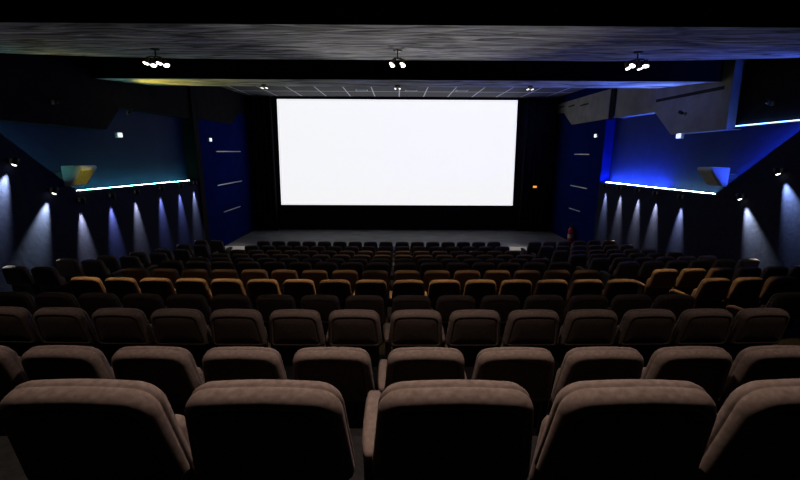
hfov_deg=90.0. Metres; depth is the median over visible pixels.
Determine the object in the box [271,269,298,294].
seat
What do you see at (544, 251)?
seat
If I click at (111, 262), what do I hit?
seat
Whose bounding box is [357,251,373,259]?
seat
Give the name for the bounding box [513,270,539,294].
seat
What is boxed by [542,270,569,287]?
seat
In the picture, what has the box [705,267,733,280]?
seat
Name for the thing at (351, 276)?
seat
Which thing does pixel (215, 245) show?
seat
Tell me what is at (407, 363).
seat
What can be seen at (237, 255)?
seat
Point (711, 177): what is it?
grille
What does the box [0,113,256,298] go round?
wall
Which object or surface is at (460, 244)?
seat
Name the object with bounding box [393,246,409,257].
seat
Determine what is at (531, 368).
seat
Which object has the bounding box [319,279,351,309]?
seat
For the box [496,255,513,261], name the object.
seat
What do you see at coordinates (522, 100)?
wall
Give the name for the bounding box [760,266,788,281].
seat
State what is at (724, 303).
seat cushion
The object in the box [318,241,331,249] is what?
seat
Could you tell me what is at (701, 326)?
seat
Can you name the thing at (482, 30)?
ceiling
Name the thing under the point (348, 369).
seat
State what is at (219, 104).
trim
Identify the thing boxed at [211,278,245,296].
seat
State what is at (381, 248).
seat
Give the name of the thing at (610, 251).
seat
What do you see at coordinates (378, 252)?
seat
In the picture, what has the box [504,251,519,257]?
seat
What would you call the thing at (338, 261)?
seat
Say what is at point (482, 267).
seat
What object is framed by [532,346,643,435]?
seat
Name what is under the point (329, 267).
seat
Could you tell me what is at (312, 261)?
seat
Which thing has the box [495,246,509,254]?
seat
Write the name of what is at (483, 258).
seat
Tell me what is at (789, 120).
led strip
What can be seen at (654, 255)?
seat
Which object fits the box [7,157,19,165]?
wall spotlight
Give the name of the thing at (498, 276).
seat
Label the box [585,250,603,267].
seat
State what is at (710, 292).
seat
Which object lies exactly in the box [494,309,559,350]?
seat
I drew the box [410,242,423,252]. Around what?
seat
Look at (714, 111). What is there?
wall panel
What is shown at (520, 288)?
seat
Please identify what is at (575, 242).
seat
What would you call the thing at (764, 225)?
wall
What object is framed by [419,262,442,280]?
seat
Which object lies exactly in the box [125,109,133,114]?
uplight
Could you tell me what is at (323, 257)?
seat
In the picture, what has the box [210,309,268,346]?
seat
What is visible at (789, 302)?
seat
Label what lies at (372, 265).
seat
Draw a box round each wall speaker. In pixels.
[54,165,96,186]
[697,167,737,186]
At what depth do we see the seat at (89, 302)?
4.47 m
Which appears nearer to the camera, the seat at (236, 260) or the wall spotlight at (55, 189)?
the wall spotlight at (55, 189)
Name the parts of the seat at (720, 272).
panel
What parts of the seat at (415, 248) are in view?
panel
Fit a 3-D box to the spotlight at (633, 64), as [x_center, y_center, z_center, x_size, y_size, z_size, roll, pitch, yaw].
[3.680,-2.799,6.201,0.310,0.272,0.270,0,12,0]
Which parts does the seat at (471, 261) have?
panel, backrest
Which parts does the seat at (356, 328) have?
panel, backrest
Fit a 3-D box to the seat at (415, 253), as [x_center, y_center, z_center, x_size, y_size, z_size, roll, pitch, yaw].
[0.556,0.703,11.178,0.516,0.929,0.541,0,12,-1]
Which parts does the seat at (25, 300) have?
panel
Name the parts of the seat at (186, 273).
panel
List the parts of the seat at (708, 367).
panel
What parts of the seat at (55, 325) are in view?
panel, backrest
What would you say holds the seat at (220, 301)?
on the floor
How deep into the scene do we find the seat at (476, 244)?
13.01 m
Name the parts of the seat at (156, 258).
panel, backrest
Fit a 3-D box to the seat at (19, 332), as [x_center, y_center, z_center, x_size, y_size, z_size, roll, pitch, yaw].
[-3.405,0.975,3.706,0.516,0.929,0.541,1,12,1]
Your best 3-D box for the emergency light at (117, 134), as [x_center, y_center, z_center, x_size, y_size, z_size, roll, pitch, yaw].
[-6.926,-2.586,9.850,0.075,0.120,0.180,0,12,0]
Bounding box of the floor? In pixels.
[0,250,799,479]
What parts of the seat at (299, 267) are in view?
panel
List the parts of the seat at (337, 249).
backrest, panel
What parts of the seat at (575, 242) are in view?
backrest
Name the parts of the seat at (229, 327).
panel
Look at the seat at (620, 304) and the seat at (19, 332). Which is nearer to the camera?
the seat at (19, 332)
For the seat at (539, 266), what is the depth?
7.69 m
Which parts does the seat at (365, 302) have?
panel, backrest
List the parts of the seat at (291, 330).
panel, backrest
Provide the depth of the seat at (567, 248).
12.08 m
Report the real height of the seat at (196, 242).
0.929 m
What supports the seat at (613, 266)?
on the floor
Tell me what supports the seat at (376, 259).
on the floor
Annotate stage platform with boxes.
[225,228,572,249]
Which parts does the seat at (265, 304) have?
panel, backrest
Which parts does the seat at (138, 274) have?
panel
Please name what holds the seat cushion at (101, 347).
on the seat at (55, 325)
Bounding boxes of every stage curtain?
[246,96,278,229]
[515,97,558,230]
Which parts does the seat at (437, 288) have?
panel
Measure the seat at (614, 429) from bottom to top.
0.929 m
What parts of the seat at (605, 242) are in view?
panel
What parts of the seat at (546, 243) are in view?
panel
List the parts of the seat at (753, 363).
backrest, panel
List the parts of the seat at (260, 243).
panel, backrest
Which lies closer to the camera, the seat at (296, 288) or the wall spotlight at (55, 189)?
the seat at (296, 288)
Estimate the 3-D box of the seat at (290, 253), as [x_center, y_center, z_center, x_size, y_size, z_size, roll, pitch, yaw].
[-2.959,0.684,11.191,0.516,0.929,0.541,1,12,1]
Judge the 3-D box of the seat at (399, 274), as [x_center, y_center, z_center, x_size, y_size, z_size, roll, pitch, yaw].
[0.088,0.905,6.896,0.516,0.929,0.541,0,12,-1]
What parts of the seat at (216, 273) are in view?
panel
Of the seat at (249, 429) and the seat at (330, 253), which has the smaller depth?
the seat at (249, 429)
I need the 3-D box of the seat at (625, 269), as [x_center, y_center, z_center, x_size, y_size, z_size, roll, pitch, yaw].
[4.421,0.824,8.096,0.522,0.929,0.541,-1,12,-5]
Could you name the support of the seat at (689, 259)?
on the floor
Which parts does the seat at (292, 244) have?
panel, backrest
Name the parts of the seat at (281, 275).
panel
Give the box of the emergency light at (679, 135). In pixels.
[676,133,683,138]
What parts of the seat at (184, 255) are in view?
panel, backrest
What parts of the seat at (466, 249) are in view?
backrest, panel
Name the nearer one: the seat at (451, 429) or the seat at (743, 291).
the seat at (451, 429)
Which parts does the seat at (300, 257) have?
panel, backrest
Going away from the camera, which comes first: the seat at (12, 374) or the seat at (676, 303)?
the seat at (12, 374)
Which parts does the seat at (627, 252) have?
backrest, panel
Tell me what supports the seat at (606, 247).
on the floor
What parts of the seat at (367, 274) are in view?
panel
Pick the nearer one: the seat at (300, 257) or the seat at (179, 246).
the seat at (300, 257)
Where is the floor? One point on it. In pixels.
(10, 467)
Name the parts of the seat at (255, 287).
panel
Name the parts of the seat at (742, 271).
panel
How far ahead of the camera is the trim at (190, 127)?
13.69 m
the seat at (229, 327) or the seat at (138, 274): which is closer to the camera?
the seat at (229, 327)
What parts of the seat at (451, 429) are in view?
armrest, panel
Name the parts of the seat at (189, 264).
panel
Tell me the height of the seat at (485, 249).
0.929 m
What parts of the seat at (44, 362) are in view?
panel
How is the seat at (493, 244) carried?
on the floor
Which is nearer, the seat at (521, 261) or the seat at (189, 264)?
the seat at (189, 264)
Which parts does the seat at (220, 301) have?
panel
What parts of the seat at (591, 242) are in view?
panel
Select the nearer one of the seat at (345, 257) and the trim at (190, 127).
the seat at (345, 257)
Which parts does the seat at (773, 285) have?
backrest, panel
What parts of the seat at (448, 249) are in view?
backrest, panel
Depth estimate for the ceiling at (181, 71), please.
9.07 m
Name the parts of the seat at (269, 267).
panel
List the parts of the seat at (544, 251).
backrest, panel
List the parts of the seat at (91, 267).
panel, backrest, armrest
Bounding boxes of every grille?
[72,169,95,184]
[698,170,719,184]
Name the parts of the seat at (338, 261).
backrest, panel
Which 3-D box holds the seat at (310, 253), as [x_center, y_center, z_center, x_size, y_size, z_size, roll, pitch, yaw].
[-2.461,0.689,11.181,0.516,0.929,0.541,0,12,1]
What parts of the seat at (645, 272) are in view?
backrest, panel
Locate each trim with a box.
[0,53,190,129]
[181,86,210,250]
[194,86,246,123]
[557,89,611,124]
[608,88,616,119]
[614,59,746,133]
[656,86,724,101]
[735,58,799,127]
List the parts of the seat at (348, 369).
panel, backrest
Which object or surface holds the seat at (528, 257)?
on the floor
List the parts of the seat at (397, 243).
backrest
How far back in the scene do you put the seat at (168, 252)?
11.00 m
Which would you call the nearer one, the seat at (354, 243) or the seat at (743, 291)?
the seat at (743, 291)
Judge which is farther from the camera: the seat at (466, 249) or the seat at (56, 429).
the seat at (466, 249)
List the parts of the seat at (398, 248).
backrest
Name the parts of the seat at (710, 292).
armrest, backrest, panel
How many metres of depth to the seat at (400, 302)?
4.44 m
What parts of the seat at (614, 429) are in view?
panel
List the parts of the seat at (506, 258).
backrest, panel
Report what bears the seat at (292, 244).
on the floor
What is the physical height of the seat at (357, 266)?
0.929 m
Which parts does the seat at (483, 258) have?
backrest, panel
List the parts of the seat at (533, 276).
panel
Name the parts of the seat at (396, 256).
backrest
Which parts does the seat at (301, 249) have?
panel, backrest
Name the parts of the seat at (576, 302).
backrest, panel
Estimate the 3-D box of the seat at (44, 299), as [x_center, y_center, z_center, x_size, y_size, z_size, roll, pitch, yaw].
[-3.912,0.997,4.806,0.516,0.929,0.541,1,12,2]
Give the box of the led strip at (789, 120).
[735,120,799,126]
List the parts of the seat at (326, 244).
panel, backrest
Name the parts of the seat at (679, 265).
backrest, panel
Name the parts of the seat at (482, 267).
panel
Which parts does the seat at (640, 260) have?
backrest, panel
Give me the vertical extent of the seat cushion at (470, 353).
0.393 m
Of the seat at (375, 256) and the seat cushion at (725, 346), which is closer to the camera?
the seat cushion at (725, 346)
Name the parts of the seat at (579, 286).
backrest, panel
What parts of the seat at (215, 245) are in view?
panel, backrest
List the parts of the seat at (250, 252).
panel, backrest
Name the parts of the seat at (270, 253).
panel, backrest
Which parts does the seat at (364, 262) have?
panel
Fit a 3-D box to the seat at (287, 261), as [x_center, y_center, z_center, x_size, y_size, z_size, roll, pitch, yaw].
[-2.446,0.800,9.046,0.516,0.929,0.541,0,12,1]
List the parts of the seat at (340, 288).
panel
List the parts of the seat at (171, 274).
panel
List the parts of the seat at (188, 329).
panel, backrest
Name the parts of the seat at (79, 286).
panel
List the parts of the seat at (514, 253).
backrest, panel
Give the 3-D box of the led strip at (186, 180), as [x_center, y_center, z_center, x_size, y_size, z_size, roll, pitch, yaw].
[-7.166,-1.550,11.183,0.032,0.013,5.001,0,11,0]
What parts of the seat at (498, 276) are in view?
panel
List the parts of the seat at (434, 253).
panel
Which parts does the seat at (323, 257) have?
backrest, panel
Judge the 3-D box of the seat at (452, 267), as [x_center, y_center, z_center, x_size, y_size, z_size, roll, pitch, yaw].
[1.078,0.836,7.974,0.516,0.929,0.541,0,12,-1]
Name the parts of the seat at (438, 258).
panel, backrest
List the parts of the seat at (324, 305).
panel, backrest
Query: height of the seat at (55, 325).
0.929 m
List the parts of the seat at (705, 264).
backrest, panel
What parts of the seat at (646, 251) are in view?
backrest, panel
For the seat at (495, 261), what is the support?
on the floor
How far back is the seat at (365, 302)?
4.43 m
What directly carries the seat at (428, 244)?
on the floor
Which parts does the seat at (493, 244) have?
backrest, panel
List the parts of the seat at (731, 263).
panel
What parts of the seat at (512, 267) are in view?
panel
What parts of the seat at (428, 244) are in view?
panel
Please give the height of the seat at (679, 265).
0.929 m
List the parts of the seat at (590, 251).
backrest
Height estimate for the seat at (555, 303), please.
0.929 m
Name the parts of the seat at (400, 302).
armrest, backrest, panel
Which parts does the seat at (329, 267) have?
panel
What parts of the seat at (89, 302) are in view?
panel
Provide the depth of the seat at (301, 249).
11.92 m
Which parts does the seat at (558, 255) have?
backrest, panel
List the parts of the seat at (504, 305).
backrest, panel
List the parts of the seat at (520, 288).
panel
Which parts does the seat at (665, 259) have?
backrest, panel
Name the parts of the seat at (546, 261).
backrest, panel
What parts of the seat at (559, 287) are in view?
panel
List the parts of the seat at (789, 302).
armrest, backrest, panel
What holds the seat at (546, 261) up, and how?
on the floor
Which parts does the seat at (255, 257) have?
panel, backrest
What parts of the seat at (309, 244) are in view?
backrest, panel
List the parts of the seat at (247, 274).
panel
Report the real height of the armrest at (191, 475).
0.393 m
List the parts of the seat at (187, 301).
panel, backrest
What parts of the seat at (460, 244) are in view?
backrest, panel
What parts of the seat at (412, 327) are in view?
armrest, backrest, panel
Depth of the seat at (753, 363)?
2.24 m
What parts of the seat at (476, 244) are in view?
backrest, panel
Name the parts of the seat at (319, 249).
panel, backrest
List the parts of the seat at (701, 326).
backrest, panel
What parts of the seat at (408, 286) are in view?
armrest, backrest, panel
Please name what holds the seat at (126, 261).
on the floor
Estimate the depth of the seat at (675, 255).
10.15 m
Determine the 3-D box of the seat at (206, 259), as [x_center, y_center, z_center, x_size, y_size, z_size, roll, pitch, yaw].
[-4.440,0.780,9.097,0.516,0.929,0.541,1,12,2]
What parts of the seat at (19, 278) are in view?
panel, backrest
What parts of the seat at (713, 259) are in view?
backrest, panel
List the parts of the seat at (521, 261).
backrest, panel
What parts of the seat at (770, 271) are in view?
panel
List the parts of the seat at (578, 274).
backrest, panel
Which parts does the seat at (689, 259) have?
backrest, panel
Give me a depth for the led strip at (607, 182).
12.65 m
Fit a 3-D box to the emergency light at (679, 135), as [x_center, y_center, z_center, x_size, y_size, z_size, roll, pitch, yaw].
[7.295,-2.713,10.428,0.075,0.132,0.198,0,12,0]
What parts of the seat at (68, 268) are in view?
panel, backrest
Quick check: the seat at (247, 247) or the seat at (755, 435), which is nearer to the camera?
the seat at (755, 435)
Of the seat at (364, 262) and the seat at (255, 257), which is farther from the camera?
the seat at (255, 257)
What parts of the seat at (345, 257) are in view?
backrest, panel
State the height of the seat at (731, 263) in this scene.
0.929 m
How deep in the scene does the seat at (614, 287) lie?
5.58 m
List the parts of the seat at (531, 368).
backrest, panel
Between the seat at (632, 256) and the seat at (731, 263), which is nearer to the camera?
the seat at (731, 263)
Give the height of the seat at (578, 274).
0.929 m
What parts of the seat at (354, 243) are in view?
backrest, panel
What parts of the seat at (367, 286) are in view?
panel, backrest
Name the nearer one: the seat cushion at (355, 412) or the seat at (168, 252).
the seat cushion at (355, 412)
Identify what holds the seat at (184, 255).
on the floor
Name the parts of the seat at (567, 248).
backrest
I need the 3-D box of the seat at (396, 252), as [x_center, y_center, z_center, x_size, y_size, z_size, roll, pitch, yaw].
[0.058,0.702,11.172,0.516,0.929,0.541,0,12,-1]
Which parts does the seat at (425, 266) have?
panel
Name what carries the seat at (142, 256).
on the floor
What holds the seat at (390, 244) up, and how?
on the floor
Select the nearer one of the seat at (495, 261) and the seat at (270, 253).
the seat at (495, 261)
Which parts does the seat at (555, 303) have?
panel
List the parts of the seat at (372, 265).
panel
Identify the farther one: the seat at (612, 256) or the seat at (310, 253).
the seat at (310, 253)
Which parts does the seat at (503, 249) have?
backrest, panel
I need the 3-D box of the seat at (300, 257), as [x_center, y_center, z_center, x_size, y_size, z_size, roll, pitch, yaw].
[-2.453,0.755,10.116,0.516,0.929,0.541,0,12,1]
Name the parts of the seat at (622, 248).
backrest, panel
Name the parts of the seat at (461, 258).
backrest, panel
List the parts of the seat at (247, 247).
panel, backrest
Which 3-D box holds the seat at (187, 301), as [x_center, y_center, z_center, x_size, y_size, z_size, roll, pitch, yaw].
[-2.415,1.012,4.771,0.516,0.929,0.541,0,12,1]
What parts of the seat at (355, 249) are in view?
backrest, panel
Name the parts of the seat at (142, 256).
panel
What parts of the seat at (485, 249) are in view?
backrest, panel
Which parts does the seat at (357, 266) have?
panel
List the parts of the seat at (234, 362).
panel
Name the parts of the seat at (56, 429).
panel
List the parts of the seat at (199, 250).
panel, backrest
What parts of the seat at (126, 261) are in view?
panel, backrest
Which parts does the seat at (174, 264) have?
panel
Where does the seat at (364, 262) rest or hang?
on the floor
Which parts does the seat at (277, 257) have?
backrest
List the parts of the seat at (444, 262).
panel, backrest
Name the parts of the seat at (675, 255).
backrest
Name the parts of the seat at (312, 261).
panel, backrest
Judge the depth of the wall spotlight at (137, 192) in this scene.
10.46 m
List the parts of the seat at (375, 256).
backrest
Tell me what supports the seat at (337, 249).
on the floor
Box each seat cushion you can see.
[32,276,41,293]
[61,276,69,292]
[95,341,108,359]
[150,324,159,345]
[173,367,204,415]
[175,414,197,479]
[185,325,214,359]
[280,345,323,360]
[348,405,363,419]
[364,346,378,360]
[448,346,481,360]
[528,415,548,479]
[547,368,559,414]
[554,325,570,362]
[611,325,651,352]
[643,278,649,294]
[664,324,675,346]
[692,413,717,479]
[713,394,725,412]
[717,342,728,350]
[719,298,728,308]
[751,297,760,307]
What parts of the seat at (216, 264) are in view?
panel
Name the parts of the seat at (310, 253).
backrest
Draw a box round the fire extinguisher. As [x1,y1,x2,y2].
[567,224,573,243]
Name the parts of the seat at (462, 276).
panel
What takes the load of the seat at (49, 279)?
on the floor
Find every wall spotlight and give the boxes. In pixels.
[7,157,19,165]
[48,187,58,193]
[77,197,85,203]
[108,193,114,198]
[133,189,139,194]
[736,193,744,199]
[773,167,783,174]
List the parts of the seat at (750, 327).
backrest, panel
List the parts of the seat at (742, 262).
panel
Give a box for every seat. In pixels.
[0,291,37,315]
[0,306,49,356]
[0,345,27,435]
[0,379,197,479]
[2,266,41,296]
[21,345,114,380]
[31,266,78,303]
[33,307,108,359]
[34,292,79,308]
[56,259,86,281]
[69,277,105,298]
[78,293,122,322]
[81,259,123,285]
[92,308,159,362]
[97,255,121,272]
[104,277,140,304]
[111,346,204,416]
[120,256,157,276]
[122,268,151,287]
[122,293,166,323]
[129,252,151,267]
[139,278,176,305]
[150,252,181,267]
[150,308,214,365]
[151,268,179,288]
[155,248,174,259]
[160,260,184,277]
[166,294,211,333]
[174,249,201,267]
[175,278,211,310]
[176,244,194,268]
[181,269,211,292]
[184,379,355,479]
[185,261,211,280]
[189,257,211,270]
[193,245,218,261]
[194,240,210,253]
[202,346,286,382]
[210,240,232,255]
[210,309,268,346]
[211,261,235,270]
[211,269,239,280]
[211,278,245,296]
[211,294,253,312]
[230,249,245,259]
[232,253,249,262]
[234,257,253,270]
[237,261,260,280]
[241,269,268,295]
[245,245,259,253]
[247,279,280,309]
[248,250,263,257]
[252,254,269,261]
[255,294,296,338]
[257,241,270,249]
[257,258,276,269]
[261,245,275,253]
[263,261,285,278]
[266,250,281,257]
[269,309,324,366]
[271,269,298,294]
[272,241,285,249]
[272,254,289,261]
[278,246,291,253]
[279,258,298,269]
[283,279,316,308]
[284,250,299,257]
[287,241,300,249]
[289,262,311,278]
[292,254,309,261]
[293,347,374,428]
[294,246,308,253]
[300,295,340,339]
[301,270,328,294]
[302,241,315,249]
[302,250,318,257]
[302,258,321,269]
[311,246,325,253]
[312,254,329,261]
[315,262,337,278]
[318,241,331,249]
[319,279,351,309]
[321,250,336,257]
[325,258,344,269]
[326,309,381,366]
[328,246,341,253]
[332,270,358,294]
[333,241,346,250]
[333,254,350,261]
[339,251,354,258]
[341,262,363,279]
[344,246,358,254]
[345,295,385,335]
[348,241,361,250]
[348,258,367,270]
[353,254,370,262]
[353,279,387,312]
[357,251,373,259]
[361,246,375,255]
[362,270,388,293]
[362,379,533,479]
[364,242,377,251]
[367,262,390,278]
[371,258,390,280]
[373,255,391,274]
[376,251,391,260]
[378,246,392,256]
[378,347,464,393]
[379,242,392,251]
[384,309,442,358]
[387,295,430,353]
[389,279,424,306]
[390,270,419,290]
[391,262,416,279]
[392,255,411,266]
[392,258,413,270]
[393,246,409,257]
[393,251,410,261]
[394,242,408,252]
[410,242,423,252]
[411,246,426,257]
[412,251,428,262]
[415,255,432,264]
[417,258,436,271]
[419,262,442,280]
[423,270,449,295]
[425,280,460,309]
[426,242,439,250]
[428,246,442,254]
[431,295,474,338]
[432,251,447,258]
[435,255,452,262]
[438,309,500,366]
[440,258,459,269]
[441,242,454,250]
[445,246,459,254]
[446,262,468,279]
[450,251,465,258]
[453,270,479,294]
[456,255,472,261]
[457,242,469,250]
[462,246,476,254]
[463,258,482,269]
[463,279,495,308]
[465,347,554,427]
[468,251,483,258]
[471,262,494,278]
[472,242,484,250]
[476,255,493,261]
[478,246,492,254]
[480,295,519,339]
[483,270,509,294]
[486,251,501,257]
[486,258,504,269]
[487,242,500,250]
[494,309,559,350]
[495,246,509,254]
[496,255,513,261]
[497,262,520,279]
[498,279,531,309]
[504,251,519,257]
[508,258,527,269]
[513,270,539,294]
[516,254,533,261]
[521,241,541,255]
[522,262,545,279]
[523,295,563,322]
[526,379,716,479]
[530,258,549,270]
[531,246,553,261]
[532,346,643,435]
[533,279,567,301]
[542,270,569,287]
[543,241,555,250]
[544,250,568,262]
[548,262,571,301]
[550,309,617,365]
[551,246,569,257]
[554,295,607,353]
[557,241,570,248]
[560,279,602,327]
[563,270,599,314]
[568,245,585,259]
[568,250,586,260]
[568,254,586,274]
[569,241,585,254]
[576,258,609,280]
[584,254,606,269]
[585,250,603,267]
[586,240,600,250]
[586,245,601,255]
[599,261,639,289]
[601,240,614,249]
[602,257,631,290]
[602,279,637,307]
[603,245,617,253]
[606,249,621,257]
[607,294,651,324]
[608,253,625,264]
[611,309,675,365]
[619,244,633,252]
[623,249,638,256]
[628,253,645,260]
[634,257,653,268]
[634,261,663,284]
[634,269,677,299]
[640,249,655,256]
[641,346,732,398]
[644,308,732,366]
[647,252,664,260]
[651,294,694,323]
[652,260,688,301]
[655,256,674,267]
[666,252,682,259]
[669,268,706,294]
[669,278,730,308]
[676,256,695,266]
[688,260,712,274]
[692,378,799,479]
[697,255,716,265]
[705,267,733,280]
[712,259,735,269]
[713,345,799,412]
[717,308,789,361]
[718,277,764,310]
[726,292,799,334]
[731,267,761,284]
[734,259,759,272]
[750,276,796,307]
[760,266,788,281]
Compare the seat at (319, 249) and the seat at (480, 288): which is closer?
the seat at (480, 288)
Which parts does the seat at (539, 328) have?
panel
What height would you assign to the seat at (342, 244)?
0.929 m
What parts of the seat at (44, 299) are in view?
panel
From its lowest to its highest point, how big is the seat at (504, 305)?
0.929 m
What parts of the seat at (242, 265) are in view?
panel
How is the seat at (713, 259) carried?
on the floor
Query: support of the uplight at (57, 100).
attached to the wall at (39, 227)
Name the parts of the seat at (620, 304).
panel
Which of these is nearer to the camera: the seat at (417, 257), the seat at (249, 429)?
the seat at (249, 429)
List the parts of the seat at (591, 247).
panel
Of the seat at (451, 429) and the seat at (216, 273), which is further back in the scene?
the seat at (216, 273)
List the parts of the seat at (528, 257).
backrest, panel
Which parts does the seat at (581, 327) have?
backrest, panel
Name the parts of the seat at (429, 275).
panel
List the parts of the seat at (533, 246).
backrest, panel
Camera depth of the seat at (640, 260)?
8.93 m
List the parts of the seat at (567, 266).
backrest, panel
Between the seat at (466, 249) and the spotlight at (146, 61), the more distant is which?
the seat at (466, 249)
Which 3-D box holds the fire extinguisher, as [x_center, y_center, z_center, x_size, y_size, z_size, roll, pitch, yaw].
[7.120,-0.257,16.683,0.228,0.794,0.251,-11,17,-41]
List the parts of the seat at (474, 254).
backrest, panel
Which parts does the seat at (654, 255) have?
backrest, panel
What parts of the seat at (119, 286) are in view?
panel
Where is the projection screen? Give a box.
[273,96,521,208]
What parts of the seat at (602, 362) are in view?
backrest, panel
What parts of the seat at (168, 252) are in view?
panel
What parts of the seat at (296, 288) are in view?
panel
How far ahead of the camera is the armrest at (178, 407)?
2.37 m
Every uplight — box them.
[50,98,61,104]
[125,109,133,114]
[763,99,774,105]
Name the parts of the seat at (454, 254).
backrest, panel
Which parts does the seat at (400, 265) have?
panel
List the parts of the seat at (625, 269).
armrest, backrest, panel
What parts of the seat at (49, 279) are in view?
panel, backrest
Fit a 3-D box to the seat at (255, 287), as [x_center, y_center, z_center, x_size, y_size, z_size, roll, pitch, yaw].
[-1.924,0.947,5.830,0.516,0.929,0.541,0,12,1]
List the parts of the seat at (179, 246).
panel, backrest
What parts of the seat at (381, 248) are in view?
panel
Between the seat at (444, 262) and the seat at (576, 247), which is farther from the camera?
the seat at (576, 247)
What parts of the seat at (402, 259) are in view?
backrest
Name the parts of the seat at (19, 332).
panel, backrest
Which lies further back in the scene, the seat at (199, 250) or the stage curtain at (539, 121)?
the stage curtain at (539, 121)
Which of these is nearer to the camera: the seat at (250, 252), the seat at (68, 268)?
the seat at (68, 268)
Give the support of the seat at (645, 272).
on the floor
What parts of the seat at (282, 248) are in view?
panel, backrest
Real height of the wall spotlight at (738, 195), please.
0.152 m
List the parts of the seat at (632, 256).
backrest, panel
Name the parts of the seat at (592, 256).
backrest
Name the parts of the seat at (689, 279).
backrest, panel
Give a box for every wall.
[0,109,187,189]
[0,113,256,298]
[271,97,523,228]
[548,88,799,270]
[609,114,799,193]
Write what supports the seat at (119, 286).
on the floor
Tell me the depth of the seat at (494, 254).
10.89 m
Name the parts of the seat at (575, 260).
backrest, panel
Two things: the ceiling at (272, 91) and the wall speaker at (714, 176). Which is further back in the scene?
the ceiling at (272, 91)
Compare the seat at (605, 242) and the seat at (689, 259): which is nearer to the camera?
the seat at (689, 259)
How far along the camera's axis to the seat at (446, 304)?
4.45 m
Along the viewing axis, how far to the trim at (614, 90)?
13.69 m
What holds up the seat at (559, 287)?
on the floor
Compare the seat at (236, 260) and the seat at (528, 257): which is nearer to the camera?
the seat at (236, 260)
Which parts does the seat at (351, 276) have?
panel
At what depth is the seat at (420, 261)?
8.71 m
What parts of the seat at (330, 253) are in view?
panel, backrest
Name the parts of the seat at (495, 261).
backrest, panel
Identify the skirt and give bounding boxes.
[279,209,513,229]
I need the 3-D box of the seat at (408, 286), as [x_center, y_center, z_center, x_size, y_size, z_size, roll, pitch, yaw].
[0.095,0.956,5.827,0.516,0.929,0.541,0,12,-1]
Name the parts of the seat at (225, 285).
panel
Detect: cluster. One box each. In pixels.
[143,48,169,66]
[389,49,405,66]
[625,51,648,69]
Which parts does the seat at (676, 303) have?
panel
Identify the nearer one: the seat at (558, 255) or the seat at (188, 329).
the seat at (188, 329)
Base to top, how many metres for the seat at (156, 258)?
0.929 m
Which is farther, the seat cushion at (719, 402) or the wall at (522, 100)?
the wall at (522, 100)
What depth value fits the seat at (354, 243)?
12.95 m
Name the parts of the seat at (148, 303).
panel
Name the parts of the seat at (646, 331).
backrest, panel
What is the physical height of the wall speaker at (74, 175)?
0.420 m
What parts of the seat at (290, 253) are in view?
backrest, panel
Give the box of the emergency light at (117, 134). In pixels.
[115,132,122,137]
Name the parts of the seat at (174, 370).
panel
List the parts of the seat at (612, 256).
backrest, panel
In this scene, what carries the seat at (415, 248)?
on the floor
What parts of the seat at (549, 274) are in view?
panel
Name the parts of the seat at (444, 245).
backrest, panel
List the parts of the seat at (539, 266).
panel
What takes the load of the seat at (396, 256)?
on the floor
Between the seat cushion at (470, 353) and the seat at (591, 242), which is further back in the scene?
the seat at (591, 242)
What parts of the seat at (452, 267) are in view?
panel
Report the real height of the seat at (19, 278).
0.929 m
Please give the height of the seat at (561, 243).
0.929 m
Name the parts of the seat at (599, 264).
backrest, panel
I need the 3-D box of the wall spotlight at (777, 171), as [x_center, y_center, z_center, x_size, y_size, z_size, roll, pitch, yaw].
[7.274,-1.325,7.691,0.148,0.152,0.131,0,12,0]
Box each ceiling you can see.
[0,0,799,60]
[89,56,724,87]
[221,86,584,97]
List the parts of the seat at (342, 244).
panel, backrest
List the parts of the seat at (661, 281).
armrest, backrest, panel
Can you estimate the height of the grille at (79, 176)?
0.318 m
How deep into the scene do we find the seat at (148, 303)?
4.46 m
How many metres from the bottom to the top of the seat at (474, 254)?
0.929 m
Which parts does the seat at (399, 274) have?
backrest, panel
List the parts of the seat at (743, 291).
backrest, panel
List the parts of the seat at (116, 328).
panel, backrest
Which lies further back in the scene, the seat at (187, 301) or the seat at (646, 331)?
the seat at (187, 301)
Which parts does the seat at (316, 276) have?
panel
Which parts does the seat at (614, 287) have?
panel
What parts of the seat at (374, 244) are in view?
panel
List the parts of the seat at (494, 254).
backrest, panel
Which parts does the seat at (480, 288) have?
panel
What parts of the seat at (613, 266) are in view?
backrest, panel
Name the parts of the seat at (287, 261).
panel, backrest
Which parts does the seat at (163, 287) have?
panel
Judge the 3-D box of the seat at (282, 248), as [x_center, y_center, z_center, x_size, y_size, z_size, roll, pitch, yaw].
[-3.465,0.575,12.260,0.516,0.929,0.541,1,12,1]
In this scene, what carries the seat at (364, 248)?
on the floor
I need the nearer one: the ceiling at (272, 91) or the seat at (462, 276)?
the seat at (462, 276)
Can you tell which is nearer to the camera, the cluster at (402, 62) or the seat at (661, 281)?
the cluster at (402, 62)
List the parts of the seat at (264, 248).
panel, backrest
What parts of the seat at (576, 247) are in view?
backrest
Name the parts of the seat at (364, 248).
panel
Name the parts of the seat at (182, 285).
panel, backrest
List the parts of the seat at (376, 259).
backrest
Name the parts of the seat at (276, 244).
panel, backrest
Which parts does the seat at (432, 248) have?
panel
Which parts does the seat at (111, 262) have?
panel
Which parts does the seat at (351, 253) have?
backrest, panel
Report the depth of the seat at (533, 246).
13.15 m
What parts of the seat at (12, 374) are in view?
panel, backrest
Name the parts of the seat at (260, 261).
panel, backrest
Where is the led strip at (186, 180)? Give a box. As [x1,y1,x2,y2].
[77,180,189,190]
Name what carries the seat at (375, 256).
on the floor
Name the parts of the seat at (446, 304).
backrest, panel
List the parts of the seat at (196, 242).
panel, backrest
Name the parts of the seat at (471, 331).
armrest, backrest, panel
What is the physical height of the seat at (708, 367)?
0.929 m

